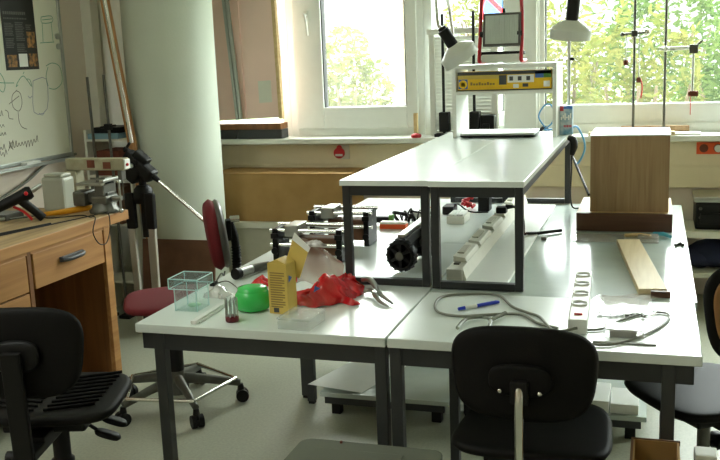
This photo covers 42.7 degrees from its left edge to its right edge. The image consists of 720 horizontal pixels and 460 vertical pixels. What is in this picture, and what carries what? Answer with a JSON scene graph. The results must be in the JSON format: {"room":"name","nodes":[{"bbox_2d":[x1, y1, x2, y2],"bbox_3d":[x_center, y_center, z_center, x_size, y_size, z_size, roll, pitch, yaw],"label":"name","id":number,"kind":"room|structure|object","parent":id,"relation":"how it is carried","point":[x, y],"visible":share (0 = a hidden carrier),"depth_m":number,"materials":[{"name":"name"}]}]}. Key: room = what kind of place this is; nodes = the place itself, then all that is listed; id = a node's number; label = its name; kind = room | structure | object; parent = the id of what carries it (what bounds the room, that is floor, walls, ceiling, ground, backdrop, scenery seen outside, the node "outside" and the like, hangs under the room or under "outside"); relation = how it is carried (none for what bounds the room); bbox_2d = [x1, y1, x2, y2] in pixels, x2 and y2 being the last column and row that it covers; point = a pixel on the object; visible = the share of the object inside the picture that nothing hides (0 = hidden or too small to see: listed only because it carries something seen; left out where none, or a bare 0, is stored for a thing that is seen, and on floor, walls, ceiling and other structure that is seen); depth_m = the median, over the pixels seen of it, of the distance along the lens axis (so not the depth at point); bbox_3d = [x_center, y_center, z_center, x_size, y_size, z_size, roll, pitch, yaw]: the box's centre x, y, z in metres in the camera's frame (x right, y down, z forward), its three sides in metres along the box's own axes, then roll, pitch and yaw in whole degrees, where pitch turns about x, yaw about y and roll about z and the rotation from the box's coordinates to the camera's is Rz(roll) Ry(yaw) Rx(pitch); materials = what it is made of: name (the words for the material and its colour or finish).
{"room":"laboratory workshop","nodes":[
{"label":"laboratory workshop","id":0,"kind":"room"},
{"bbox_2d":[0,0,90,207],"bbox_3d":[-2.707,-0.345,2.615,0.150,2.900,8.600,1,11,18],"label":"wall","id":1,"kind":"structure","parent":0,"point":[70,12],"depth_m":5.48,"materials":[{"name":"paint"}]},
{"bbox_2d":[0,0,74,173],"bbox_3d":[-2.043,-0.857,4.278,0.094,1.308,2.242,1,11,18],"label":"whiteboard","id":2,"kind":"object","parent":1,"relation":"attached to","point":[35,121],"visible":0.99,"depth_m":5.14,"materials":[{"name":"plastic"}]},
{"bbox_2d":[0,0,38,69],"bbox_3d":[-1.840,-1.133,4.959,0.003,0.535,0.277,1,11,18],"label":"poster","id":3,"kind":"object","parent":2,"relation":"attached to","point":[17,16],"visible":1,"depth_m":4.97,"materials":[{"name":"black paper"}]},
{"bbox_2d":[0,156,74,173],"bbox_3d":[-1.931,-0.271,4.627,0.066,0.018,1.600,1,11,18],"label":"tray","id":4,"kind":"object","parent":2,"relation":"on","point":[42,158],"depth_m":5.02,"materials":[{"name":"metal"}]},
{"bbox_2d":[0,153,76,199],"bbox_3d":[-1.880,-0.219,4.788,0.091,0.200,1.530,0,11,12],"label":"cable","id":5,"kind":"object","parent":1,"relation":"attached to","point":[39,169],"visible":0.83,"depth_m":5.08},
{"bbox_2d":[80,0,133,300],"bbox_3d":[-1.565,-1.000,5.822,0.070,2.900,0.470,1,11,18],"label":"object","id":6,"kind":"structure","parent":1,"relation":"attached to","point":[98,62],"depth_m":5.69,"materials":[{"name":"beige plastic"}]},
{"bbox_2d":[119,0,229,278],"bbox_3d":[-1.135,-0.962,5.536,0.536,2.900,0.536,1,11,18],"label":"column","id":7,"kind":"structure","parent":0,"point":[169,45],"depth_m":5.36,"materials":[{"name":"paint"}]},
{"bbox_2d":[0,294,719,459],"bbox_3d":[0.592,1.214,1.795,7.100,0.100,8.850,1,11,18],"label":"floor","id":8,"kind":"structure","parent":0,"point":[275,417],"depth_m":3.85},
{"bbox_2d":[0,207,128,371],"bbox_3d":[-1.861,0.503,3.631,0.847,0.792,2.386,1,11,18],"label":"workbench","id":9,"kind":"object","parent":8,"relation":"on","point":[62,266],"visible":0.64,"depth_m":4.31,"materials":[{"name":"brown wood"}]},
{"bbox_2d":[9,205,91,219],"bbox_3d":[-1.473,-0.082,4.411,0.410,0.032,0.030,-11,14,-40],"label":"tool","id":10,"kind":"object","parent":9,"relation":"on","point":[76,209],"visible":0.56,"depth_m":4.44,"materials":[{"name":"metal"}]},
{"bbox_2d":[0,183,110,244],"bbox_3d":[-1.497,-0.048,4.197,0.349,0.307,0.694,7,14,41],"label":"gun","id":11,"kind":"object","parent":9,"relation":"on","point":[22,197],"visible":1,"depth_m":4.23,"materials":[{"name":"black plastic"}]},
{"bbox_2d":[42,172,75,210],"bbox_3d":[-1.499,-0.191,4.585,0.125,0.185,0.100,1,11,18],"label":"canister","id":12,"kind":"object","parent":9,"relation":"on","point":[58,187],"visible":0.89,"depth_m":4.54,"materials":[{"name":"plastic"}]},
{"bbox_2d":[73,176,122,213],"bbox_3d":[-1.263,-0.170,4.476,0.241,0.173,0.150,1,11,18],"label":"bench vise","id":13,"kind":"object","parent":9,"relation":"on","point":[104,198],"visible":1,"depth_m":4.44,"materials":[{"name":"metal"}]},
{"bbox_2d":[0,307,131,459],"bbox_3d":[-0.917,0.597,2.764,0.549,0.860,0.572,-2,11,3],"label":"chair","id":14,"kind":"object","parent":8,"relation":"on","point":[46,395],"visible":1,"depth_m":2.48,"materials":[{"name":"black plastic"}]},
{"bbox_2d":[64,157,129,198],"bbox_3d":[-1.432,0.121,4.942,0.540,1.018,0.220,1,11,18],"label":"bracket","id":15,"kind":"object","parent":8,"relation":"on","point":[76,167],"visible":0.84,"depth_m":4.81,"materials":[{"name":"beige paint"}]},
{"bbox_2d":[86,77,118,315],"bbox_3d":[-1.528,-0.178,5.431,0.070,1.430,0.070,1,11,18],"label":"rod","id":16,"kind":"object","parent":8,"relation":"on","point":[87,78],"visible":0.27,"depth_m":5.35,"materials":[{"name":"metal"}]},
{"bbox_2d":[83,129,142,306],"bbox_3d":[-1.447,-0.055,5.596,0.270,1.120,0.220,1,11,18],"label":"rack","id":17,"kind":"object","parent":8,"relation":"on","point":[101,144],"visible":0.25,"depth_m":5.56,"materials":[{"name":"grey metal"}]},
{"bbox_2d":[87,132,125,138],"bbox_3d":[-1.474,-0.567,5.485,0.205,0.032,0.210,1,11,18],"label":"box","id":18,"kind":"object","parent":17,"relation":"on","point":[123,134],"visible":0.62,"depth_m":5.39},
{"bbox_2d":[96,147,124,175],"bbox_3d":[-1.446,-0.411,5.507,0.150,0.147,0.210,1,11,18],"label":"box","id":19,"kind":"object","parent":17,"relation":"on","point":[117,151],"visible":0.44,"depth_m":5.42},
{"bbox_2d":[114,272,133,283],"bbox_3d":[-1.434,0.292,5.662,0.240,0.012,0.220,1,11,18],"label":"shelf","id":20,"kind":"object","parent":17,"relation":"attached to","point":[118,278],"depth_m":5.64,"materials":[{"name":"plastic"}]},
{"bbox_2d":[100,75,134,318],"bbox_3d":[-1.433,-0.181,5.400,0.101,1.440,0.070,1,11,18],"label":"rod","id":21,"kind":"object","parent":8,"relation":"on","point":[108,126],"visible":0.88,"depth_m":5.37,"materials":[{"name":"metal"}]},
{"bbox_2d":[100,0,147,238],"bbox_3d":[-1.349,-0.629,5.347,0.336,2.337,0.037,1,11,18],"label":"wooden pole","id":22,"kind":"object","parent":8,"relation":"on","point":[105,4],"visible":0.4,"depth_m":5.30,"materials":[{"name":"brown wood"}]},
{"bbox_2d":[123,142,202,332],"bbox_3d":[-1.041,0.053,5.070,0.506,1.076,0.138,1,11,18],"label":"tripod","id":23,"kind":"object","parent":8,"relation":"on","point":[140,171],"visible":0.84,"depth_m":5.04,"materials":[{"name":"black plastic"}]},
{"bbox_2d":[143,238,215,288],"bbox_3d":[-1.052,0.300,5.353,0.465,0.487,0.080,1,11,18],"label":"sheet","id":24,"kind":"object","parent":8,"relation":"on","point":[176,256],"visible":0.43,"depth_m":5.34,"materials":[{"name":"wood"}]},
{"bbox_2d":[114,199,248,428],"bbox_3d":[-0.795,0.333,3.997,0.591,0.909,0.599,-4,11,-12],"label":"chair","id":25,"kind":"object","parent":8,"relation":"on","point":[145,302],"visible":0.86,"depth_m":3.96,"materials":[{"name":"red fabric"}]},
{"bbox_2d":[135,239,469,459],"bbox_3d":[-0.099,0.526,3.323,0.782,0.730,1.285,1,11,18],"label":"desk","id":26,"kind":"object","parent":8,"relation":"on","point":[340,331],"visible":0.59,"depth_m":2.77,"materials":[{"name":"white laminate"}]},
{"bbox_2d":[167,271,212,311],"bbox_3d":[-0.532,0.195,2.907,0.103,0.107,0.108,1,11,18],"label":"acrylic box","id":27,"kind":"object","parent":26,"relation":"on","point":[184,279],"visible":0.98,"depth_m":2.89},
{"bbox_2d":[191,292,235,324],"bbox_3d":[-0.438,0.238,2.918,0.025,0.012,0.395,1,11,16],"label":"rod","id":28,"kind":"object","parent":26,"relation":"on","point":[210,312],"visible":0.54,"depth_m":2.84,"materials":[{"name":"plastic"}]},
{"bbox_2d":[224,297,238,322],"bbox_3d":[-0.383,0.237,2.748,0.040,0.074,0.040,1,11,18],"label":"vial","id":29,"kind":"object","parent":26,"relation":"on","point":[230,318],"visible":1,"depth_m":2.74,"materials":[{"name":"glass"}]},
{"bbox_2d":[231,261,268,279],"bbox_3d":[-0.393,0.140,3.335,0.042,0.042,0.186,5,13,32],"label":"torch","id":30,"kind":"object","parent":26,"relation":"on","point":[236,273],"visible":0.92,"depth_m":3.30,"materials":[{"name":"metal"}]},
{"bbox_2d":[235,283,269,311],"bbox_3d":[-0.334,0.210,2.871,0.114,0.077,0.114,1,11,18],"label":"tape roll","id":31,"kind":"object","parent":26,"relation":"on","point":[254,297],"visible":0.96,"depth_m":2.83,"materials":[{"name":"plastic"}]},
{"bbox_2d":[267,233,309,314],"bbox_3d":[-0.214,0.133,2.813,0.120,0.240,0.079,1,11,18],"label":"carton","id":32,"kind":"object","parent":26,"relation":"on","point":[283,271],"visible":1,"depth_m":2.81,"materials":[{"name":"cardboard"}]},
{"bbox_2d":[269,220,344,262],"bbox_3d":[-0.186,0.042,3.550,0.304,0.139,0.128,1,11,18],"label":"stage","id":33,"kind":"object","parent":26,"relation":"on","point":[281,234],"visible":0.76,"depth_m":3.52,"materials":[{"name":"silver metal"}]},
{"bbox_2d":[296,240,364,307],"bbox_3d":[-0.115,0.128,2.975,0.246,0.178,0.283,-1,11,4],"label":"plastic bag","id":34,"kind":"object","parent":26,"relation":"on","point":[329,290],"visible":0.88,"depth_m":2.92,"materials":[{"name":"red plastic"}]},
{"bbox_2d":[307,204,377,245],"bbox_3d":[-0.071,-0.022,3.821,0.279,0.156,0.128,1,11,18],"label":"stage","id":35,"kind":"object","parent":26,"relation":"on","point":[364,227],"visible":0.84,"depth_m":3.78,"materials":[{"name":"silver metal"}]},
{"bbox_2d":[361,276,393,306],"bbox_3d":[0.047,0.193,2.956,0.050,0.046,0.262,-5,11,-15],"label":"pliers","id":36,"kind":"object","parent":26,"relation":"on","point":[376,293],"visible":1,"depth_m":2.94,"materials":[{"name":"metal"}]},
{"bbox_2d":[385,216,431,271],"bbox_3d":[0.237,0.042,3.495,0.132,0.128,0.515,2,12,21],"label":"telescope","id":37,"kind":"object","parent":26,"relation":"on","point":[401,254],"visible":0.7,"depth_m":3.29,"materials":[{"name":"black plastic"}]},
{"bbox_2d":[339,132,507,286],"bbox_3d":[0.347,-0.155,3.889,0.306,0.358,1.770,1,11,18],"label":"shelf riser","id":38,"kind":"object","parent":26,"relation":"on","point":[407,173],"visible":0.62,"depth_m":3.12,"materials":[{"name":"white laminate"}]},
{"bbox_2d":[435,0,477,70],"bbox_3d":[0.435,-0.791,4.441,0.188,0.879,0.656,-3,11,-2],"label":"desk lamp","id":39,"kind":"object","parent":38,"relation":"on","point":[457,53],"visible":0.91,"depth_m":4.15,"materials":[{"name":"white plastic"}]},
{"bbox_2d":[438,25,456,48],"bbox_3d":[0.399,-0.873,4.173,0.096,0.113,0.053,-4,11,-9],"label":"socket","id":40,"kind":"object","parent":39,"relation":"attached to","point":[446,35],"depth_m":4.15,"materials":[{"name":"black plastic"}]},
{"bbox_2d":[460,128,539,137],"bbox_3d":[0.676,-0.466,4.437,0.354,0.022,0.256,1,11,18],"label":"tray","id":41,"kind":"object","parent":38,"relation":"on","point":[528,132],"visible":1,"depth_m":4.36,"materials":[{"name":"white plastic"}]},
{"bbox_2d":[452,61,562,137],"bbox_3d":[0.715,-0.630,4.442,0.487,0.340,0.305,1,11,18],"label":"hutch","id":42,"kind":"object","parent":38,"relation":"on","point":[459,98],"visible":0.82,"depth_m":4.33,"materials":[{"name":"white plastic"}]},
{"bbox_2d":[477,0,526,63],"bbox_3d":[0.682,-0.971,4.417,0.219,0.337,0.164,1,11,18],"label":"work light","id":43,"kind":"object","parent":42,"relation":"on","point":[503,29],"visible":1,"depth_m":4.38,"materials":[{"name":"red paint"}]},
{"bbox_2d":[456,89,551,94],"bbox_3d":[0.714,-0.670,4.437,0.449,0.016,0.301,1,11,18],"label":"shelf","id":44,"kind":"object","parent":42,"relation":"attached to","point":[540,90],"depth_m":4.30,"materials":[{"name":"white plastic"}]},
{"bbox_2d":[457,69,551,90],"bbox_3d":[0.692,-0.709,4.366,0.437,0.088,0.142,1,11,18],"label":"control panel","id":45,"kind":"object","parent":42,"relation":"on","point":[541,78],"visible":0.94,"depth_m":4.30,"materials":[{"name":"yellow"}]},
{"bbox_2d":[284,438,442,459],"bbox_3d":[-0.006,0.835,2.417,0.405,0.454,0.325,1,11,18],"label":"storage bin","id":46,"kind":"object","parent":8,"relation":"on","point":[312,448],"visible":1,"depth_m":2.47,"materials":[{"name":"plastic"}]},
{"bbox_2d":[320,354,449,422],"bbox_3d":[0.199,0.677,4.143,0.555,0.105,0.690,1,11,18],"label":"platform","id":47,"kind":"object","parent":8,"relation":"on","point":[426,388],"visible":0.46,"depth_m":3.87,"materials":[{"name":"grey laminate"}]},
{"bbox_2d":[309,358,405,392],"bbox_3d":[-0.007,0.624,4.043,0.231,0.046,0.438,5,13,33],"label":"paper sheet","id":48,"kind":"object","parent":47,"relation":"on","point":[352,376],"visible":0.7,"depth_m":3.99,"materials":[{"name":"paper"}]},
{"bbox_2d":[300,198,503,397],"bbox_3d":[0.261,0.298,4.448,0.782,0.730,1.118,1,11,18],"label":"desk","id":49,"kind":"object","parent":8,"relation":"on","point":[450,233],"visible":0.11,"depth_m":4.26,"materials":[{"name":"white laminate"}]},
{"bbox_2d":[380,220,407,228],"bbox_3d":[0.151,-0.023,4.115,0.120,0.031,0.045,1,11,18],"label":"breadboard","id":50,"kind":"object","parent":49,"relation":"on","point":[384,224],"visible":0.9,"depth_m":4.10,"materials":[{"name":"orange plastic"}]},
{"bbox_2d":[376,208,430,222],"bbox_3d":[0.221,-0.068,4.244,0.188,0.068,0.269,8,15,42],"label":"cluster","id":51,"kind":"object","parent":49,"relation":"on","point":[414,215],"visible":0.67,"depth_m":4.24,"materials":[{"name":"black plastic"}]},
{"bbox_2d":[447,210,469,223],"bbox_3d":[0.450,-0.061,4.218,0.082,0.044,0.140,1,11,18],"label":"block","id":52,"kind":"object","parent":49,"relation":"on","point":[456,216],"visible":1,"depth_m":4.16,"materials":[{"name":"beige plastic"}]},
{"bbox_2d":[228,220,719,277],"bbox_3d":[1.746,0.198,5.382,6.700,0.465,0.365,1,11,18],"label":"radiator cover","id":53,"kind":"object","parent":8,"relation":"on","point":[255,239],"visible":0.02,"depth_m":5.94,"materials":[{"name":"metal"}]},
{"bbox_2d":[223,167,364,221],"bbox_3d":[-0.455,-0.232,5.995,0.955,0.313,0.303,1,11,18],"label":"wooden panel","id":54,"kind":"object","parent":53,"relation":"on","point":[269,194],"visible":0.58,"depth_m":5.88,"materials":[{"name":"wood"}]},
{"bbox_2d":[688,239,719,266],"bbox_3d":[2.084,0.128,5.267,0.470,0.166,0.244,1,11,18],"label":"cloth bag","id":55,"kind":"object","parent":53,"relation":"on","point":[704,252],"visible":0.82,"depth_m":5.21,"materials":[{"name":"fabric"}]},
{"bbox_2d":[691,266,719,277],"bbox_3d":[3.154,0.249,4.944,3.750,0.025,0.360,1,11,18],"label":"shelf","id":56,"kind":"object","parent":53,"relation":"attached to","point":[698,272],"depth_m":5.20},
{"bbox_2d":[692,190,719,229],"bbox_3d":[2.097,-0.115,5.216,0.405,0.184,0.305,1,11,18],"label":"printer","id":57,"kind":"object","parent":53,"relation":"on","point":[706,204],"visible":1,"depth_m":5.13,"materials":[{"name":"black plastic"}]},
{"bbox_2d":[451,325,612,459],"bbox_3d":[0.479,0.605,2.524,0.572,0.832,0.577,1,11,18],"label":"chair","id":58,"kind":"object","parent":8,"relation":"on","point":[529,392],"visible":1,"depth_m":2.27,"materials":[{"name":"black plastic"}]},
{"bbox_2d":[387,292,702,446],"bbox_3d":[0.552,0.615,2.718,0.816,0.734,0.510,1,11,18],"label":"desk","id":59,"kind":"object","parent":8,"relation":"on","point":[425,337],"depth_m":2.55,"materials":[{"name":"white laminate"}]},
{"bbox_2d":[456,311,506,329],"bbox_3d":[0.347,0.258,2.637,0.098,0.016,0.178,3,12,27],"label":"ties","id":60,"kind":"object","parent":59,"relation":"on","point":[491,319],"visible":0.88,"depth_m":2.65,"materials":[{"name":"plastic"}]},
{"bbox_2d":[434,292,577,330],"bbox_3d":[0.383,0.242,2.702,0.257,0.025,0.533,-6,11,-18],"label":"cable","id":61,"kind":"object","parent":59,"relation":"on","point":[545,324],"visible":0.91,"depth_m":2.71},
{"bbox_2d":[568,270,591,333],"bbox_3d":[0.666,0.205,2.775,0.052,0.046,0.580,1,11,15],"label":"power strip","id":62,"kind":"object","parent":59,"relation":"on","point":[578,316],"visible":1,"depth_m":2.66,"materials":[{"name":"white plastic"}]},
{"bbox_2d":[595,297,645,317],"bbox_3d":[0.790,0.222,2.754,0.189,0.012,0.260,1,11,18],"label":"bag","id":63,"kind":"object","parent":59,"relation":"on","point":[605,305],"visible":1,"depth_m":2.75,"materials":[{"name":"plastic"}]},
{"bbox_2d":[604,325,644,336],"bbox_3d":[0.713,0.271,2.484,0.105,0.024,0.070,1,11,18],"label":"gadget","id":64,"kind":"object","parent":59,"relation":"on","point":[614,331],"visible":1,"depth_m":2.47,"materials":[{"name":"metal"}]},
{"bbox_2d":[587,311,670,345],"bbox_3d":[0.744,0.269,2.532,0.381,0.007,0.141,-10,13,-35],"label":"cable","id":65,"kind":"object","parent":59,"relation":"on","point":[649,312],"visible":0.92,"depth_m":2.53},
{"bbox_2d":[430,203,696,459],"bbox_3d":[0.900,0.399,3.791,0.824,0.730,1.783,1,11,18],"label":"desk","id":66,"kind":"object","parent":8,"relation":"on","point":[551,264],"visible":0.25,"depth_m":3.34,"materials":[{"name":"grey laminate"}]},
{"bbox_2d":[446,195,527,280],"bbox_3d":[0.566,-0.011,3.864,0.066,0.070,1.630,1,11,18],"label":"power strip","id":67,"kind":"object","parent":66,"relation":"on","point":[468,257],"visible":0.74,"depth_m":3.47,"materials":[{"name":"beige plastic"}]},
{"bbox_2d":[427,131,570,291],"bbox_3d":[0.638,-0.147,3.790,0.309,0.358,1.785,1,11,18],"label":"shelf riser","id":68,"kind":"object","parent":66,"relation":"on","point":[507,167],"visible":0.86,"depth_m":3.03,"materials":[{"name":"white laminate"}]},
{"bbox_2d":[560,105,572,134],"bbox_3d":[0.977,-0.521,4.361,0.059,0.136,0.051,1,11,18],"label":"juice carton","id":69,"kind":"object","parent":68,"relation":"on","point":[566,111],"visible":1,"depth_m":4.34,"materials":[{"name":"blue cardboard"}]},
{"bbox_2d":[550,0,591,104],"bbox_3d":[0.970,-0.946,4.179,0.180,1.039,0.535,1,11,18],"label":"desk lamp","id":70,"kind":"object","parent":68,"relation":"on","point":[570,29],"visible":0.94,"depth_m":3.97,"materials":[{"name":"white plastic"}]},
{"bbox_2d":[566,0,579,20],"bbox_3d":[0.922,-0.955,3.990,0.054,0.113,0.068,-7,12,-22],"label":"socket","id":71,"kind":"object","parent":70,"relation":"attached to","point":[573,6],"depth_m":3.97,"materials":[{"name":"black plastic"}]},
{"bbox_2d":[567,135,578,208],"bbox_3d":[1.005,-0.269,4.347,0.052,0.358,0.093,1,11,18],"label":"plug","id":72,"kind":"object","parent":68,"relation":"hanging from","point":[573,140],"visible":0.96,"depth_m":4.29,"materials":[{"name":"black plastic"}]},
{"bbox_2d":[466,204,555,281],"bbox_3d":[0.652,0.030,3.794,0.142,0.009,1.605,1,11,18],"label":"board","id":73,"kind":"object","parent":66,"relation":"on","point":[498,265],"visible":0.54,"depth_m":3.55,"materials":[{"name":"plastic"}]},
{"bbox_2d":[576,127,672,232],"bbox_3d":[1.158,-0.230,4.015,0.386,0.400,0.430,1,11,18],"label":"wooden box","id":74,"kind":"object","parent":66,"relation":"on","point":[630,167],"visible":1,"depth_m":3.85,"materials":[{"name":"brown wood"}]},
{"bbox_2d":[617,239,666,294],"bbox_3d":[0.979,0.119,3.234,0.086,0.020,0.770,0,11,11],"label":"board","id":75,"kind":"object","parent":66,"relation":"on","point":[645,277],"visible":0.88,"depth_m":3.14,"materials":[{"name":"brown wood"}]},
{"bbox_2d":[597,379,646,438],"bbox_3d":[0.902,0.692,3.921,0.610,0.105,0.690,1,11,18],"label":"platform","id":76,"kind":"object","parent":8,"relation":"on","point":[629,422],"visible":0.2,"depth_m":3.54,"materials":[{"name":"grey laminate"}]},
{"bbox_2d":[592,382,638,414],"bbox_3d":[0.964,0.662,3.649,0.270,0.049,0.210,1,11,18],"label":"stack","id":77,"kind":"object","parent":76,"relation":"on","point":[623,401],"visible":0.59,"depth_m":3.57,"materials":[{"name":"white paper"}]},
{"bbox_2d":[630,437,679,459],"bbox_3d":[0.723,0.795,2.273,0.116,0.533,0.146,1,11,18],"label":"cardboard box","id":78,"kind":"object","parent":8,"relation":"on","point":[641,448],"visible":1,"depth_m":2.29,"materials":[{"name":"cardboard"}]},
{"bbox_2d":[624,268,719,449],"bbox_3d":[1.037,0.500,2.740,0.552,0.915,0.538,-6,11,-19],"label":"chair","id":79,"kind":"object","parent":8,"relation":"on","point":[697,405],"visible":0.84,"depth_m":2.65,"materials":[{"name":"black plastic"}]},
{"bbox_2d":[693,446,716,459],"bbox_3d":[0.893,0.796,2.400,0.056,0.470,0.060,1,11,18],"label":"box","id":80,"kind":"object","parent":8,"relation":"on","point":[700,453],"visible":1,"depth_m":2.35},
{"bbox_2d":[221,141,719,293],"bbox_3d":[1.801,-1.060,5.465,6.700,2.900,0.300,1,11,18],"label":"wall","id":81,"kind":"structure","parent":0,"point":[683,197],"depth_m":5.69,"materials":[{"name":"paint"}]},
{"bbox_2d":[277,0,292,135],"bbox_3d":[-0.944,-1.354,6.219,1.000,1.440,0.080,1,11,18],"label":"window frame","id":82,"kind":"structure","parent":81,"relation":"attached to","point":[282,19],"depth_m":6.08,"materials":[{"name":"white plastic"}]},
{"bbox_2d":[334,145,349,158],"bbox_3d":[-0.120,-0.509,6.015,0.101,0.095,0.030,1,11,18],"label":"tag","id":83,"kind":"object","parent":81,"relation":"attached to","point":[341,151],"visible":1,"depth_m":6.01,"materials":[{"name":"red plastic"}]},
{"bbox_2d":[286,0,425,135],"bbox_3d":[-0.043,-1.327,5.895,0.915,1.440,0.157,1,11,18],"label":"window","id":84,"kind":"structure","parent":81,"relation":"attached to","point":[311,112],"depth_m":5.99,"materials":[{"name":"white plastic"}]},
{"bbox_2d":[221,132,719,144],"bbox_3d":[1.759,-0.543,5.369,6.700,0.035,0.240,1,11,18],"label":"sill","id":85,"kind":"structure","parent":81,"relation":"attached to","point":[705,136],"depth_m":5.83,"materials":[{"name":"stone"}]},
{"bbox_2d":[220,130,237,138],"bbox_3d":[-1.114,-0.647,6.230,0.660,0.060,0.110,1,11,18],"label":"block","id":86,"kind":"object","parent":85,"relation":"on","point":[225,134],"visible":0.22,"depth_m":6.10,"materials":[{"name":"grey metal"}]},
{"bbox_2d":[220,122,287,129],"bbox_3d":[-0.962,-0.694,6.175,0.980,0.039,0.125,1,11,18],"label":"plank","id":87,"kind":"object","parent":86,"relation":"on","point":[244,125],"visible":0.49,"depth_m":6.04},
{"bbox_2d":[222,0,242,119],"bbox_3d":[-0.858,-1.387,5.950,0.163,1.349,0.035,7,14,41],"label":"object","id":88,"kind":"object","parent":87,"relation":"on","point":[225,3],"visible":1,"depth_m":5.98,"materials":[{"name":"metal"}]},
{"bbox_2d":[212,0,283,120],"bbox_3d":[-0.982,-1.399,6.041,0.987,1.394,0.111,1,11,18],"label":"panel","id":89,"kind":"object","parent":87,"relation":"on","point":[254,22],"visible":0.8,"depth_m":5.98,"materials":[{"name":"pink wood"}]},
{"bbox_2d":[238,128,287,138],"bbox_3d":[-0.639,-0.636,6.080,0.315,0.060,0.110,1,11,18],"label":"block","id":90,"kind":"object","parent":85,"relation":"on","point":[268,133],"visible":0.86,"depth_m":6.03,"materials":[{"name":"grey metal"}]},
{"bbox_2d":[434,14,450,136],"bbox_3d":[0.501,-0.943,5.642,0.090,0.740,0.100,1,11,18],"label":"stand","id":91,"kind":"object","parent":85,"relation":"on","point":[444,117],"visible":0.8,"depth_m":5.67,"materials":[{"name":"black metal"}]},
{"bbox_2d":[426,27,498,134],"bbox_3d":[0.642,-0.917,5.700,0.445,0.653,0.062,1,11,18],"label":"panel","id":92,"kind":"object","parent":85,"relation":"on","point":[487,104],"visible":0.47,"depth_m":5.70,"materials":[{"name":"white plastic"}]},
{"bbox_2d":[469,11,480,128],"bbox_3d":[0.682,-0.944,5.584,0.090,0.750,0.100,1,11,18],"label":"stand","id":93,"kind":"object","parent":85,"relation":"on","point":[474,116],"visible":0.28,"depth_m":5.61,"materials":[{"name":"black metal"}]},
{"bbox_2d":[480,114,496,128],"bbox_3d":[0.780,-0.636,5.610,0.085,0.130,0.120,1,11,18],"label":"box","id":94,"kind":"object","parent":85,"relation":"on","point":[487,121],"visible":0.59,"depth_m":5.57,"materials":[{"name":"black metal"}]},
{"bbox_2d":[620,0,650,127],"bbox_3d":[1.576,-1.157,5.270,0.170,1.220,0.062,1,11,18],"label":"rod","id":95,"kind":"object","parent":85,"relation":"on","point":[634,33],"visible":0.91,"depth_m":5.29,"materials":[{"name":"metal"}]},
{"bbox_2d":[621,125,688,131],"bbox_3d":[1.727,-0.588,5.397,0.380,0.045,0.030,1,11,18],"label":"strip","id":96,"kind":"object","parent":85,"relation":"on","point":[677,128],"visible":0.49,"depth_m":5.35,"materials":[{"name":"grey wood"}]},
{"bbox_2d":[659,0,702,126],"bbox_3d":[1.812,-1.151,5.195,0.240,1.220,0.063,1,11,18],"label":"rod","id":97,"kind":"object","parent":85,"relation":"on","point":[693,48],"visible":0.82,"depth_m":5.22,"materials":[{"name":"metal"}]},
{"bbox_2d":[423,0,536,134],"bbox_3d":[0.738,-1.315,5.678,0.705,1.440,0.100,1,11,18],"label":"window","id":98,"kind":"structure","parent":81,"relation":"attached to","point":[428,5],"depth_m":5.66,"materials":[{"name":"white plastic"}]},
{"bbox_2d":[537,0,719,132],"bbox_3d":[2.002,-1.289,5.290,2.020,1.440,0.080,1,11,18],"label":"window","id":99,"kind":"structure","parent":81,"relation":"attached to","point":[705,115],"depth_m":5.51,"materials":[{"name":"white plastic"}]},
{"bbox_2d":[696,142,719,153],"bbox_3d":[2.028,-0.471,5.324,0.157,0.070,0.050,1,11,18],"label":"wall socket","id":100,"kind":"object","parent":81,"relation":"attached to","point":[701,147],"visible":1,"depth_m":5.34,"materials":[{"name":"orange plastic"}]},
{"label":"outside","id":101,"kind":"structure","parent":0,"visible":0},
{"bbox_2d":[220,87,715,122],"bbox_3d":[7.708,-2.875,24.219,60.000,0.001,39.000,1,11,18],"label":"ground","id":102,"kind":"structure","parent":101,"point":[398,97],"depth_m":36.30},
{"bbox_2d":[326,26,396,105],"bbox_3d":[-0.137,-1.035,10.083,1.480,2.361,1.276,1,11,18],"label":"shrub","id":103,"kind":"object","parent":102,"relation":"on","point":[353,99],"visible":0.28,"depth_m":9.84,"materials":[{"name":"green plant"}]},
{"bbox_2d":[401,0,405,104],"bbox_3d":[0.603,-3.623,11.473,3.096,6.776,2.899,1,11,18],"label":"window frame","id":104,"kind":"structure","parent":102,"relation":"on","point":[402,9],"depth_m":11.68,"materials":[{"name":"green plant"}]},
{"bbox_2d":[478,0,502,109],"bbox_3d":[1.373,-1.080,8.993,0.400,2.650,0.069,1,11,18],"label":"road sign","id":105,"kind":"object","parent":102,"relation":"on","point":[489,6],"visible":0.13,"depth_m":8.79,"materials":[{"name":"metal"}]},
{"bbox_2d":[438,0,552,99],"bbox_3d":[2.038,-2.424,14.011,1.912,4.152,1.821,5,13,35],"label":"shrub","id":106,"kind":"object","parent":102,"relation":"on","point":[475,2],"visible":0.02,"depth_m":13.81,"materials":[{"name":"green plant"}]},
{"bbox_2d":[547,0,624,103],"bbox_3d":[2.388,-1.309,10.449,1.240,2.823,1.186,1,11,18],"label":"shrub","id":107,"kind":"object","parent":102,"relation":"on","point":[575,46],"visible":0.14,"depth_m":10.22,"materials":[{"name":"green plant"}]},
{"bbox_2d":[577,0,708,103],"bbox_3d":[2.552,-0.853,8.312,1.722,3.178,1.265,6,14,37],"label":"tree","id":108,"kind":"object","parent":102,"relation":"on","point":[683,37],"visible":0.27,"depth_m":8.08,"materials":[{"name":"green plant"}]},
{"bbox_2d":[576,0,719,102],"bbox_3d":[4.178,-2.102,12.584,2.615,3.688,1.883,3,12,25],"label":"shrub","id":109,"kind":"object","parent":102,"relation":"on","point":[708,5],"visible":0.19,"depth_m":12.30,"materials":[{"name":"green plant"}]},
{"bbox_2d":[676,15,719,101],"bbox_3d":[3.991,-1.102,9.729,1.304,2.699,1.305,1,11,18],"label":"shrub","id":110,"kind":"object","parent":102,"relation":"on","point":[707,81],"visible":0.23,"depth_m":9.58,"materials":[{"name":"green plant"}]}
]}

